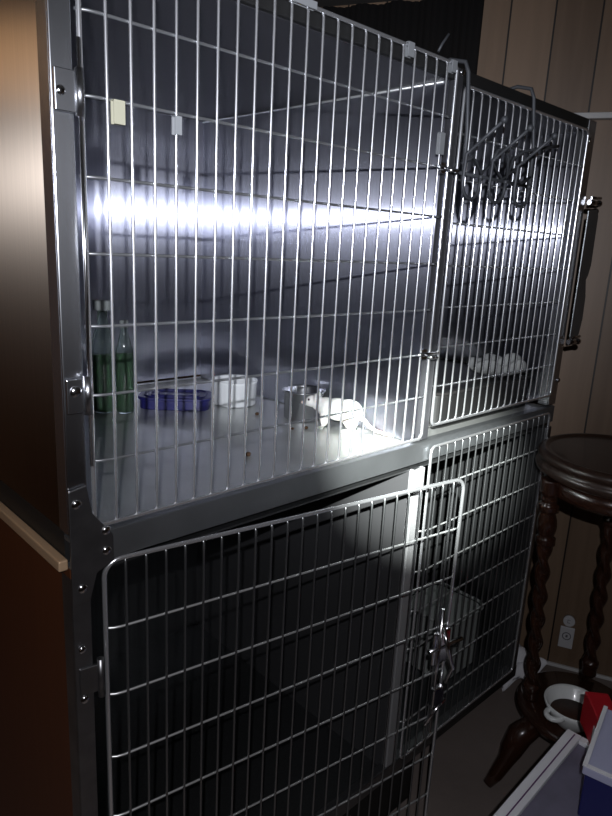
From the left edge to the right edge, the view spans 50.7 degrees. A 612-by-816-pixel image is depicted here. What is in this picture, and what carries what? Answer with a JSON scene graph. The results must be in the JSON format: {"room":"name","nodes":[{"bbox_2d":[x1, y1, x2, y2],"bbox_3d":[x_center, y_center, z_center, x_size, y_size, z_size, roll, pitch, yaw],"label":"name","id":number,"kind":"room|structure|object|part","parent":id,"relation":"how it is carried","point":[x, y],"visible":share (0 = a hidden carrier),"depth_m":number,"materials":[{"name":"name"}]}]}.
{"room":"animal kennel room","nodes":[
{"label":"animal kennel room","id":0,"kind":"room"},
{"bbox_2d":[288,0,397,6],"bbox_3d":[0.401,-0.864,0.616,4.800,0.045,4.500,-10,19,-42],"label":"ceiling","id":1,"kind":"structure","parent":0,"point":[320,3],"depth_m":1.86,"materials":[{"name":"grey"}]},
{"bbox_2d":[137,0,611,676],"bbox_3d":[0.906,-0.118,1.839,3.650,1.945,0.062,8,15,20],"label":"wall","id":2,"kind":"structure","parent":0,"point":[560,49],"depth_m":1.79,"materials":[{"name":"brown wood"}]},
{"bbox_2d":[314,0,484,74],"bbox_3d":[0.237,-0.976,1.858,0.504,0.340,0.030,8,15,20],"label":"curtain","id":3,"kind":"object","parent":2,"relation":"hanging from","point":[425,23],"visible":0.31,"depth_m":1.79,"materials":[{"name":"black fabric"}]},
{"bbox_2d":[558,614,574,648],"bbox_3d":[0.817,0.701,2.022,0.042,0.114,0.015,8,15,20],"label":"wall socket","id":4,"kind":"object","parent":2,"relation":"attached to","point":[566,635],"visible":1,"depth_m":2.02,"materials":[{"name":"grey plastic"}]},
{"bbox_3d":[0.818,0.721,2.031,0.042,0.072,0.006,8,15,20],"label":"plate","id":5,"kind":"part","parent":4,"relation":"part of","materials":[{"name":"grey plastic"}]},
{"bbox_3d":[0.820,0.662,2.013,0.034,0.034,0.014,8,15,20],"label":"knob","id":6,"kind":"part","parent":4,"relation":"part of","materials":[{"name":"grey plastic"}]},
{"bbox_2d":[546,660,611,680],"bbox_3d":[0.938,0.840,2.008,3.450,0.010,0.010,8,15,20],"label":"baseboard","id":7,"kind":"structure","parent":2,"relation":"attached to","point":[550,663],"depth_m":2.04,"materials":[{"name":"grey"}]},
{"bbox_2d":[575,112,611,119],"bbox_3d":[1.101,-0.717,1.572,0.965,0.015,0.030,8,15,20],"label":"wall ledge","id":8,"kind":"object","parent":2,"relation":"attached to","point":[590,115],"visible":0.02,"depth_m":1.69,"materials":[{"name":"grey"}]},
{"bbox_2d":[387,665,611,815],"bbox_3d":[0.301,1.066,1.102,4.800,0.050,4.500,-10,19,-42],"label":"floor","id":9,"kind":"structure","parent":0,"point":[465,753],"depth_m":1.65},
{"bbox_2d":[0,412,550,815],"bbox_3d":[-0.059,0.458,1.491,1.228,0.901,0.852,-10,19,-42],"label":"cage","id":10,"kind":"object","parent":9,"relation":"on","point":[256,664],"visible":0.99,"depth_m":1.39,"materials":[{"name":"brushed steel"},{"name":"steel"},{"name":"chrome wire"}]},
{"bbox_3d":[-0.545,0.458,1.112,0.003,0.701,0.715,-10,19,-42],"label":"panel","id":11,"kind":"part","parent":10,"relation":"part of","materials":[{"name":"brown wood"}]},
{"bbox_3d":[-0.299,0.537,0.876,0.024,0.689,0.028,-10,19,-42],"label":"post","id":12,"kind":"part","parent":10,"relation":"part of","materials":[{"name":"metal"}]},
{"bbox_3d":[-0.346,0.308,1.773,1.218,0.689,0.003,-10,19,-42],"label":"panel","id":13,"kind":"part","parent":10,"relation":"part of","materials":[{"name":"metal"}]},
{"bbox_3d":[-0.002,0.547,1.087,0.663,0.807,0.007,-7,17,-34],"label":"door","id":14,"kind":"part","parent":10,"relation":"part of","materials":[{"name":"silver metal"}]},
{"bbox_2d":[0,0,601,606],"bbox_3d":[-0.040,-0.277,1.363,1.295,0.740,0.748,-10,19,-42],"label":"cage","id":15,"kind":"object","parent":10,"relation":"on","point":[269,191],"visible":1,"depth_m":1.14,"materials":[{"name":"metal"}]},
{"bbox_3d":[-0.508,-0.237,0.935,0.003,0.643,0.719,-10,19,-42],"label":"panel","id":16,"kind":"part","parent":15,"relation":"part of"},
{"bbox_3d":[-0.263,-0.165,0.699,0.024,0.643,0.028,-10,19,-42],"label":"post","id":17,"kind":"part","parent":15,"relation":"part of","materials":[{"name":"silver metal"}]},
{"bbox_3d":[-0.258,0.163,0.778,0.054,0.151,0.003,-10,19,-42],"label":"corner plate","id":18,"kind":"part","parent":15,"relation":"part of","materials":[{"name":"metal"}]},
{"bbox_2d":[92,299,115,413],"bbox_3d":[-0.414,-0.105,1.321,0.046,0.229,0.046,-10,19,-42],"label":"bottle","id":19,"kind":"object","parent":15,"relation":"in","point":[101,340],"visible":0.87,"depth_m":1.30,"materials":[{"name":"green glass"}]},
{"bbox_2d":[116,320,133,413],"bbox_3d":[-0.372,-0.085,1.328,0.035,0.192,0.035,-10,19,-42],"label":"bottle","id":20,"kind":"object","parent":15,"relation":"on","point":[124,351],"visible":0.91,"depth_m":1.32,"materials":[{"name":"green glass"}]},
{"bbox_3d":[-0.310,-0.393,1.597,1.218,0.643,0.003,-10,19,-42],"label":"panel","id":21,"kind":"part","parent":15,"relation":"part of","materials":[{"name":"metal"}]},
{"bbox_2d":[138,388,210,410],"bbox_3d":[-0.285,-0.019,1.417,0.156,0.030,0.093,2,14,-4],"label":"food box","id":22,"kind":"object","parent":15,"relation":"on","point":[166,397],"visible":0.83,"depth_m":1.38,"materials":[{"name":"blue plastic"}]},
{"bbox_3d":[-0.284,-0.029,1.414,0.156,0.009,0.093,2,14,-4],"label":"lid","id":23,"kind":"part","parent":22,"relation":"part of","materials":[{"name":"blue plastic"}]},
{"bbox_2d":[214,374,257,407],"bbox_3d":[-0.162,-0.039,1.463,0.104,0.056,0.104,-10,19,-42],"label":"ramekin","id":24,"kind":"object","parent":15,"relation":"on","point":[238,385],"visible":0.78,"depth_m":1.42,"materials":[{"name":"white ceramic"}]},
{"bbox_3d":[-0.003,-0.210,0.919,0.654,0.646,0.006,-10,19,-42],"label":"door","id":25,"kind":"part","parent":15,"relation":"part of","materials":[{"name":"silver metal"}]},
{"bbox_2d":[282,384,326,422],"bbox_3d":[-0.005,-0.010,1.365,0.093,0.063,0.093,-10,19,-42],"label":"steel bowl","id":26,"kind":"object","parent":15,"relation":"on","point":[298,389],"visible":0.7,"depth_m":1.33,"materials":[{"name":"grey metal"}]},
{"bbox_3d":[0.160,0.093,1.186,1.224,0.040,0.018,-10,19,-42],"label":"rail","id":27,"kind":"part","parent":15,"relation":"part of","materials":[{"name":"metal"}]},
{"bbox_3d":[-0.051,-0.611,1.275,1.218,0.003,0.708,-10,19,-42],"label":"panel","id":28,"kind":"part","parent":15,"relation":"part of","materials":[{"name":"grey metal"}]},
{"bbox_2d":[301,392,392,435],"bbox_3d":[0.085,0.012,1.283,0.196,0.072,0.055,7,15,16],"label":"rat","id":29,"kind":"object","parent":15,"relation":"on","point":[323,406],"visible":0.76,"depth_m":1.27,"materials":[{"name":"white fur"}]},
{"bbox_3d":[0.190,-0.546,1.026,1.228,0.020,0.018,-10,19,-42],"label":"rail","id":30,"kind":"part","parent":15,"relation":"part of","materials":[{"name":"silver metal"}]},
{"bbox_3d":[0.231,-0.255,1.159,0.020,0.643,0.028,-10,19,-42],"label":"post","id":31,"kind":"part","parent":15,"relation":"part of","materials":[{"name":"grey metal"}]},
{"bbox_2d":[437,33,449,51],"bbox_3d":[0.220,-0.585,1.035,0.021,0.030,0.005,-3,15,-23],"label":"loose wire","id":32,"kind":"object","parent":15,"relation":"on","point":[448,34],"visible":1,"depth_m":1.03,"materials":[{"name":"grey metal"}]},
{"bbox_2d":[428,357,530,427],"bbox_3d":[0.238,-0.070,1.629,0.415,0.078,0.515,-10,19,-42],"label":"pan","id":33,"kind":"object","parent":15,"relation":"in","point":[441,362],"visible":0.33,"depth_m":1.46,"materials":[{"name":"grey metal"}]},
{"bbox_2d":[466,353,526,375],"bbox_3d":[0.458,-0.107,1.552,0.152,0.057,0.085,-1,15,-14],"label":"crumpled cloth","id":34,"kind":"object","parent":33,"relation":"on","point":[487,356],"visible":0.62,"depth_m":1.52,"materials":[{"name":"grey fabric"}]},
{"bbox_2d":[443,58,559,207],"bbox_3d":[0.363,-0.486,1.175,0.304,0.224,0.154,-10,19,-42],"label":"hook rack","id":35,"kind":"object","parent":15,"relation":"hanging from","point":[531,127],"visible":0.97,"depth_m":1.16,"materials":[{"name":"grey metal"}]},
{"bbox_3d":[0.353,-0.418,1.187,0.247,0.006,0.006,-10,19,-42],"label":"rail","id":36,"kind":"part","parent":35,"relation":"part of","materials":[{"name":"grey metal"}]},
{"bbox_3d":[0.379,-0.398,1.759,0.004,0.643,0.719,-10,19,-42],"label":"panel","id":37,"kind":"part","parent":15,"relation":"part of","materials":[{"name":"metal"}]},
{"bbox_3d":[0.427,-0.286,1.319,0.486,0.599,0.006,-10,19,-42],"label":"door","id":38,"kind":"part","parent":15,"relation":"part of","materials":[{"name":"silver metal"}]},
{"bbox_3d":[0.606,-0.323,1.506,0.035,0.643,0.028,-10,19,-42],"label":"post","id":39,"kind":"part","parent":15,"relation":"part of","materials":[{"name":"silver metal"}]},
{"bbox_3d":[0.656,-0.313,1.525,0.056,0.300,0.003,-10,19,-42],"label":"hinge plate","id":40,"kind":"part","parent":15,"relation":"part of","materials":[{"name":"metal"}]},
{"bbox_3d":[-0.086,0.051,1.442,1.218,0.003,0.708,-10,19,-42],"label":"panel","id":41,"kind":"part","parent":10,"relation":"part of","materials":[{"name":"metal"}]},
{"bbox_3d":[0.192,0.447,1.332,0.033,0.689,0.028,-10,19,-42],"label":"post","id":42,"kind":"part","parent":10,"relation":"part of","materials":[{"name":"grey metal"}]},
{"bbox_3d":[0.123,0.797,1.361,1.228,0.034,0.020,-10,19,-42],"label":"rail","id":43,"kind":"part","parent":10,"relation":"part of","materials":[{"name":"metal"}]},
{"bbox_2d":[406,581,483,680],"bbox_3d":[0.366,0.608,1.773,0.187,0.172,0.177,-10,19,-42],"label":"plastic tub","id":44,"kind":"object","parent":10,"relation":"on","point":[435,589],"visible":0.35,"depth_m":1.73,"materials":[{"name":"grey"}]},
{"bbox_3d":[0.398,0.390,1.488,0.486,0.722,0.006,-10,19,-42],"label":"door","id":45,"kind":"part","parent":10,"relation":"part of","materials":[{"name":"silver metal"}]},
{"bbox_3d":[0.343,0.303,1.935,0.004,0.689,0.719,-10,19,-42],"label":"panel","id":46,"kind":"part","parent":10,"relation":"part of","materials":[{"name":"metal"}]},
{"bbox_3d":[0.571,0.378,1.685,0.030,0.689,0.028,-10,19,-42],"label":"post","id":47,"kind":"part","parent":10,"relation":"part of","materials":[{"name":"metal"}]},
{"bbox_2d":[501,643,547,691],"bbox_3d":[0.636,0.778,1.921,0.086,0.152,0.131,-10,19,-42],"label":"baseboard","id":48,"kind":"structure","parent":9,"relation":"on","point":[521,671],"depth_m":1.92,"materials":[{"name":"white wood"}]},
{"bbox_2d":[493,729,589,815],"bbox_3d":[0.535,0.874,1.067,0.408,0.362,0.338,16,19,42],"label":"storage bin","id":49,"kind":"object","parent":9,"relation":"on","point":[553,787],"visible":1,"depth_m":1.15,"materials":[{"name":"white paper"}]},
{"bbox_2d":[578,705,611,815],"bbox_3d":[0.610,0.639,1.062,0.272,0.103,0.177,12,17,33],"label":"storage box","id":50,"kind":"object","parent":49,"relation":"on","point":[596,794],"visible":1,"depth_m":1.06,"materials":[{"name":"blue plastic"},{"name":"white plastic"}]},
{"bbox_3d":[0.612,0.600,1.052,0.270,0.016,0.175,12,17,33],"label":"lid","id":51,"kind":"part","parent":50,"relation":"part of","materials":[{"name":"white"}]},
{"bbox_2d":[580,691,611,743],"bbox_3d":[0.569,0.606,1.249,0.046,0.071,0.082,4,14,6],"label":"packet","id":52,"kind":"object","parent":49,"relation":"on","point":[594,702],"visible":0.41,"depth_m":1.25,"materials":[{"name":"red paper"}]},
{"bbox_2d":[483,433,611,787],"bbox_3d":[0.697,0.511,1.544,0.381,0.840,0.377,10,16,25],"label":"plant stand","id":53,"kind":"object","parent":9,"relation":"on","point":[576,468],"visible":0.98,"depth_m":1.53,"materials":[{"name":"brown wood"}]},
{"bbox_3d":[0.552,0.442,1.522,0.118,0.599,0.047,-10,19,-42],"label":"leg","id":54,"kind":"part","parent":53,"relation":"part of","materials":[{"name":"brown wood"}]},
{"bbox_2d":[516,671,611,743],"bbox_3d":[0.674,0.751,1.603,0.292,0.026,0.292,-10,19,-42],"label":"shelf","id":55,"kind":"object","parent":53,"relation":"attached to","point":[533,723],"depth_m":1.60,"materials":[{"name":"brown wood"}]},
{"bbox_2d":[543,684,588,732],"bbox_3d":[0.629,0.721,1.526,0.134,0.059,0.139,8,15,18],"label":"bowl","id":56,"kind":"object","parent":53,"relation":"on","point":[564,702],"visible":0.68,"depth_m":1.55,"materials":[{"name":"white ceramic"}]},
{"bbox_3d":[0.566,0.709,1.489,0.032,0.013,0.050,-5,16,-29],"label":"handle","id":57,"kind":"part","parent":56,"relation":"part of","materials":[{"name":"white ceramic"}]},
{"bbox_3d":[0.706,0.131,1.447,0.364,0.054,0.364,-10,19,-42],"label":"seat","id":58,"kind":"part","parent":53,"relation":"part of","materials":[{"name":"brown wood"}]},
{"bbox_3d":[0.757,0.422,1.642,0.078,0.599,0.046,-10,19,-42],"label":"leg","id":59,"kind":"part","parent":53,"relation":"part of","materials":[{"name":"brown wood"}]}
]}

